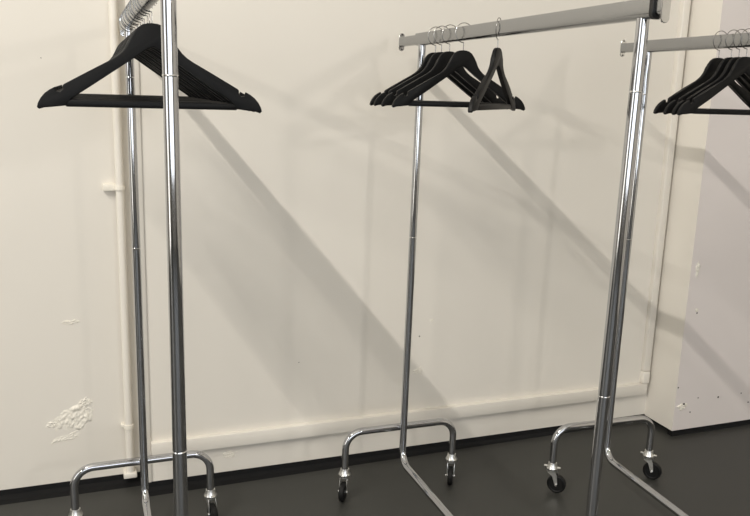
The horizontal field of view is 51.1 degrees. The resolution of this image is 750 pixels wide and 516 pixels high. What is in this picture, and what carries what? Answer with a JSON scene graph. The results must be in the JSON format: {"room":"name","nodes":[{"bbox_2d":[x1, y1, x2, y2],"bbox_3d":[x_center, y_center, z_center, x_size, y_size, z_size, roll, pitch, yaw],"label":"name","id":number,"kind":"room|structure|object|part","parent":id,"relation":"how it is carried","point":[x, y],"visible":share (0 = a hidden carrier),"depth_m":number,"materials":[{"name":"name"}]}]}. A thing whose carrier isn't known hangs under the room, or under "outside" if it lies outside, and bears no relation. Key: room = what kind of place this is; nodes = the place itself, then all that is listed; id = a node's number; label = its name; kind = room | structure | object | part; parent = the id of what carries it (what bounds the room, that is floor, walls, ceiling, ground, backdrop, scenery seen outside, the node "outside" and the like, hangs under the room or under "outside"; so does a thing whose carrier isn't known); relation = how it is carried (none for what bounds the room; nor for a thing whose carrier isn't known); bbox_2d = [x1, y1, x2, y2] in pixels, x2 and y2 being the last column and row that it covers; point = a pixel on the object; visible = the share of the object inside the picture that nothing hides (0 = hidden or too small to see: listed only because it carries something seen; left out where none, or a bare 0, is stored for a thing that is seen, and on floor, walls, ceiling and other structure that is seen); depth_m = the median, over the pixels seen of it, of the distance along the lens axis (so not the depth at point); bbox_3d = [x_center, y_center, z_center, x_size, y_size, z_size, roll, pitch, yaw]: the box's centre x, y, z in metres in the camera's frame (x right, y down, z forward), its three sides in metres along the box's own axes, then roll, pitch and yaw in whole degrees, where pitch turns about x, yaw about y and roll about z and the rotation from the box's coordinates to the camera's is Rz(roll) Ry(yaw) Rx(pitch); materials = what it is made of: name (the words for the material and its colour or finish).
{"room":"dressing room","nodes":[
{"label":"dressing room","id":0,"kind":"room"},
{"bbox_2d":[0,0,139,489],"bbox_3d":[-3.132,-1.417,1.609,4.958,4.700,0.169,-3,13,-20],"label":"wall","id":1,"kind":"structure","parent":0,"point":[62,395],"depth_m":2.63,"materials":[{"name":"paint"}]},
{"bbox_2d":[102,0,136,478],"bbox_3d":[-0.831,-1.504,2.352,0.076,4.700,0.047,-3,13,-20],"label":"pipe","id":2,"kind":"object","parent":1,"relation":"attached to","point":[119,187],"visible":1,"depth_m":2.65,"materials":[{"name":"paint"}]},
{"bbox_2d":[0,415,749,515],"bbox_3d":[0.090,1.590,-0.332,9.400,0.100,7.300,-3,13,-20],"label":"floor","id":3,"kind":"structure","parent":0,"point":[707,473],"depth_m":2.91,"materials":[{"name":"plastic"}]},
{"bbox_2d":[68,0,217,515],"bbox_3d":[-0.567,0.188,1.976,0.466,1.629,1.414,-3,13,-20],"label":"clothes rack","id":4,"kind":"object","parent":3,"relation":"on","point":[179,455],"visible":0.98,"depth_m":1.38,"materials":[{"name":"silver metal"}]},
{"bbox_2d":[62,15,191,96],"bbox_3d":[-0.671,-0.553,2.155,0.428,0.244,0.013,-3,13,-21],"label":"hanger","id":5,"kind":"object","parent":4,"relation":"hanging from","point":[139,60],"visible":0.22,"depth_m":2.17,"materials":[{"name":"black wood"}]},
{"bbox_2d":[61,13,193,96],"bbox_3d":[-0.640,-0.535,2.075,0.428,0.244,0.013,-2,13,-19],"label":"hanger","id":6,"kind":"object","parent":4,"relation":"hanging from","point":[121,13],"visible":0.11,"depth_m":2.08,"materials":[{"name":"black wood"}]},
{"bbox_2d":[60,8,196,97],"bbox_3d":[-0.625,-0.526,2.036,0.428,0.244,0.012,-3,13,-20],"label":"hanger","id":7,"kind":"object","parent":4,"relation":"hanging from","point":[126,8],"visible":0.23,"depth_m":2.05,"materials":[{"name":"black wood"}]},
{"bbox_3d":[-0.696,-0.585,2.220,0.025,0.141,0.025,-3,13,-20],"label":"post","id":8,"kind":"part","parent":4,"relation":"part of","materials":[{"name":"silver metal"}]},
{"bbox_2d":[60,9,200,97],"bbox_3d":[-0.604,-0.513,1.978,0.428,0.244,0.013,-3,13,-21],"label":"hanger","id":9,"kind":"object","parent":4,"relation":"hanging from","point":[139,55],"visible":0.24,"depth_m":1.99,"materials":[{"name":"black wood"}]},
{"bbox_2d":[59,7,203,98],"bbox_3d":[-0.576,-0.496,1.903,0.428,0.244,0.013,-3,13,-19],"label":"hanger","id":10,"kind":"object","parent":4,"relation":"hanging from","point":[125,7],"visible":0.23,"depth_m":1.91,"materials":[{"name":"black wood"}]},
{"bbox_2d":[59,4,207,98],"bbox_3d":[-0.563,-0.488,1.870,0.428,0.244,0.013,-3,13,-20],"label":"hanger","id":11,"kind":"object","parent":4,"relation":"hanging from","point":[143,54],"visible":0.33,"depth_m":1.88,"materials":[{"name":"black wood"}]},
{"bbox_2d":[58,2,212,99],"bbox_3d":[-0.536,-0.472,1.798,0.428,0.244,0.013,-3,13,-21],"label":"hanger","id":12,"kind":"object","parent":4,"relation":"hanging from","point":[147,54],"visible":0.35,"depth_m":1.81,"materials":[{"name":"black wood"}]},
{"bbox_2d":[57,1,215,100],"bbox_3d":[-0.512,-0.458,1.737,0.428,0.244,0.012,-3,13,-20],"label":"hanger","id":13,"kind":"object","parent":4,"relation":"hanging from","point":[129,1],"visible":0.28,"depth_m":1.75,"materials":[{"name":"black wood"}]},
{"bbox_2d":[56,0,222,101],"bbox_3d":[-0.499,-0.450,1.700,0.428,0.244,0.013,-2,13,-19],"label":"hanger","id":14,"kind":"object","parent":4,"relation":"hanging from","point":[149,51],"visible":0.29,"depth_m":1.72,"materials":[{"name":"black wood"}]},
{"bbox_3d":[-0.507,-0.555,1.710,0.028,0.039,1.134,-3,13,-20],"label":"rail","id":15,"kind":"part","parent":4,"relation":"part of","materials":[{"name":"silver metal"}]},
{"bbox_2d":[56,0,225,101],"bbox_3d":[-0.469,-0.431,1.620,0.428,0.244,0.012,-3,13,-21],"label":"hanger","id":16,"kind":"object","parent":4,"relation":"hanging from","point":[154,51],"visible":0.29,"depth_m":1.65,"materials":[{"name":"black wood"}]},
{"bbox_2d":[37,0,261,112],"bbox_3d":[-0.432,-0.410,1.524,0.428,0.244,0.012,-2,13,-19],"label":"hanger","id":17,"kind":"object","parent":4,"relation":"hanging from","point":[146,36],"visible":0.94,"depth_m":1.51,"materials":[{"name":"black wood"}]},
{"bbox_2d":[55,0,253,111],"bbox_3d":[-0.451,-0.421,1.573,0.428,0.244,0.013,-3,13,-21],"label":"hanger","id":18,"kind":"object","parent":4,"relation":"hanging from","point":[156,50],"visible":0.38,"depth_m":1.60,"materials":[{"name":"black wood"}]},
{"bbox_3d":[-0.540,0.491,1.938,0.025,0.838,1.097,-3,13,-20],"label":"frame","id":19,"kind":"part","parent":4,"relation":"part of","materials":[{"name":"silver metal"}]},
{"bbox_3d":[-0.326,-0.362,1.240,0.025,0.141,0.025,-3,13,-20],"label":"post","id":20,"kind":"part","parent":4,"relation":"part of","materials":[{"name":"silver metal"}]},
{"bbox_2d":[338,0,670,515],"bbox_3d":[0.281,0.156,2.243,0.488,1.636,1.314,-2,13,-21],"label":"clothes rack","id":21,"kind":"object","parent":3,"relation":"on","point":[640,11],"visible":0.97,"depth_m":1.75,"materials":[{"name":"silver metal"}]},
{"bbox_3d":[0.091,-0.739,2.683,0.021,0.060,0.005,-2,13,-21],"label":"plate","id":22,"kind":"part","parent":21,"relation":"part of","materials":[{"name":"silver metal"}]},
{"bbox_3d":[0.150,-0.627,2.539,0.025,0.141,0.025,-2,13,-21],"label":"post","id":23,"kind":"part","parent":21,"relation":"part of","materials":[{"name":"silver metal"}]},
{"bbox_2d":[370,27,481,105],"bbox_3d":[0.186,-0.595,2.445,0.428,0.244,0.012,-3,13,-22],"label":"hanger","id":24,"kind":"object","parent":21,"relation":"hanging from","point":[426,59],"visible":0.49,"depth_m":2.42,"materials":[{"name":"black wood"}]},
{"bbox_2d":[373,26,490,105],"bbox_3d":[0.202,-0.586,2.406,0.428,0.244,0.012,-2,13,-19],"label":"hanger","id":25,"kind":"object","parent":21,"relation":"hanging from","point":[434,57],"visible":0.43,"depth_m":2.39,"materials":[{"name":"black wood"}]},
{"bbox_2d":[381,24,507,109],"bbox_3d":[0.222,-0.574,2.354,0.428,0.244,0.012,-3,13,-21],"label":"hanger","id":26,"kind":"object","parent":21,"relation":"hanging from","point":[443,59],"visible":0.67,"depth_m":2.34,"materials":[{"name":"black wood"}]},
{"bbox_2d":[392,22,524,110],"bbox_3d":[0.253,-0.555,2.272,0.428,0.244,0.012,-2,13,-19],"label":"hanger","id":27,"kind":"object","parent":21,"relation":"hanging from","point":[461,58],"visible":0.84,"depth_m":2.26,"materials":[{"name":"black wood"}]},
{"bbox_2d":[468,17,515,112],"bbox_3d":[0.324,-0.514,2.088,0.013,0.244,0.428,7,13,23],"label":"hanger","id":28,"kind":"object","parent":21,"relation":"hanging from","point":[496,61],"visible":0.9,"depth_m":2.06,"materials":[{"name":"black wood"}]},
{"bbox_3d":[0.301,0.450,2.255,0.025,0.838,1.097,-2,13,-21],"label":"frame","id":29,"kind":"part","parent":21,"relation":"part of","materials":[{"name":"silver metal"}]},
{"bbox_3d":[0.342,-0.596,2.030,0.028,0.048,1.134,-2,13,-21],"label":"rail","id":30,"kind":"part","parent":21,"relation":"part of","materials":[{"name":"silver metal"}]},
{"bbox_3d":[0.526,-0.404,1.561,0.025,0.141,0.025,-2,13,-21],"label":"post","id":31,"kind":"part","parent":21,"relation":"part of","materials":[{"name":"silver metal"}]},
{"bbox_3d":[0.551,-0.476,1.486,0.021,0.060,0.005,-2,13,-21],"label":"plate","id":32,"kind":"part","parent":21,"relation":"part of","materials":[{"name":"silver metal"}]},
{"bbox_2d":[544,32,749,515],"bbox_3d":[1.042,0.166,2.315,0.499,1.632,1.283,-2,13,-18],"label":"clothes rack","id":33,"kind":"object","parent":3,"relation":"on","point":[556,483],"visible":0.97,"depth_m":2.75,"materials":[{"name":"silver metal"}]},
{"bbox_3d":[0.867,-0.734,2.741,0.021,0.060,0.005,-2,13,-18],"label":"plate","id":34,"kind":"part","parent":33,"relation":"part of","materials":[{"name":"silver metal"}]},
{"bbox_3d":[1.039,0.456,2.336,0.025,0.838,1.097,-2,13,-18],"label":"frame","id":35,"kind":"part","parent":33,"relation":"part of","materials":[{"name":"silver metal"}]},
{"bbox_3d":[0.909,-0.621,2.627,0.025,0.141,0.025,-2,13,-18],"label":"post","id":36,"kind":"part","parent":33,"relation":"part of","materials":[{"name":"silver metal"}]},
{"bbox_3d":[1.079,-0.591,2.109,0.028,0.039,1.134,-2,13,-18],"label":"rail","id":37,"kind":"part","parent":33,"relation":"part of","materials":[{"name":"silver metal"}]},
{"bbox_2d":[653,31,749,113],"bbox_3d":[1.012,-0.546,2.320,0.428,0.244,0.012,-3,13,-21],"label":"hanger","id":38,"kind":"object","parent":33,"relation":"hanging from","point":[711,67],"visible":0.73,"depth_m":2.30,"materials":[{"name":"black wood"}]},
{"bbox_2d":[663,30,749,114],"bbox_3d":[1.027,-0.536,2.274,0.428,0.244,0.012,-2,13,-19],"label":"hanger","id":39,"kind":"object","parent":33,"relation":"hanging from","point":[668,109],"visible":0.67,"depth_m":2.25,"materials":[{"name":"black wood"}]},
{"bbox_2d":[671,29,749,114],"bbox_3d":[1.036,-0.530,2.246,0.428,0.244,0.012,-3,13,-21],"label":"hanger","id":40,"kind":"object","parent":33,"relation":"hanging from","point":[732,61],"visible":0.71,"depth_m":2.22,"materials":[{"name":"black wood"}]},
{"bbox_2d":[677,28,749,114],"bbox_3d":[1.045,-0.524,2.220,0.428,0.244,0.012,-2,13,-19],"label":"hanger","id":41,"kind":"object","parent":33,"relation":"hanging from","point":[741,66],"visible":1,"depth_m":2.20,"materials":[{"name":"black wood"}]},
{"bbox_2d":[138,0,680,481],"bbox_3d":[0.283,-1.569,2.817,2.292,4.700,0.255,-3,13,-20],"label":"wall","id":42,"kind":"structure","parent":0,"point":[295,212],"depth_m":2.93,"materials":[{"name":"paint"}]},
{"bbox_2d":[125,0,151,481],"bbox_3d":[-0.745,-1.493,2.314,0.036,4.700,0.016,-3,13,-20],"label":"trim","id":43,"kind":"structure","parent":42,"relation":"attached to","point":[136,62],"depth_m":2.63,"materials":[{"name":"paint"}]},
{"bbox_2d":[0,414,644,504],"bbox_3d":[-2.136,0.874,2.357,7.137,0.030,0.158,-3,13,-20],"label":"baseboard","id":44,"kind":"structure","parent":42,"relation":"attached to","point":[161,487],"depth_m":2.94,"materials":[{"name":"black"}]},
{"bbox_2d":[151,382,646,454],"bbox_3d":[0.209,0.629,3.145,2.136,0.050,0.027,-3,13,-20],"label":"pipe","id":45,"kind":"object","parent":42,"relation":"attached to","point":[325,427],"depth_m":3.06,"materials":[{"name":"metal"}]},
{"bbox_2d":[640,370,649,383],"bbox_3d":[1.202,0.529,3.496,0.034,0.056,0.031,-3,13,-20],"label":"trim","id":46,"kind":"structure","parent":42,"relation":"attached to","point":[644,375],"depth_m":3.48,"materials":[{"name":"paint"}]},
{"bbox_2d":[641,0,690,370],"bbox_3d":[1.273,-1.691,3.019,0.034,4.485,0.029,-3,13,-20],"label":"trim","id":47,"kind":"structure","parent":42,"relation":"attached to","point":[684,11],"depth_m":3.32,"materials":[{"name":"paint"}]},
{"bbox_2d":[645,0,749,430],"bbox_3d":[2.345,-1.644,3.479,2.262,4.704,0.437,-3,13,-20],"label":"wall pier","id":48,"kind":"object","parent":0,"point":[700,366],"visible":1,"depth_m":3.30,"materials":[{"name":"paint"}]},
{"bbox_2d":[667,419,749,436],"bbox_3d":[2.341,0.708,3.796,2.259,0.026,0.029,-3,13,-20],"label":"baseboard","id":49,"kind":"structure","parent":48,"relation":"attached to","point":[743,422],"depth_m":3.47,"materials":[{"name":"black"}]}
]}

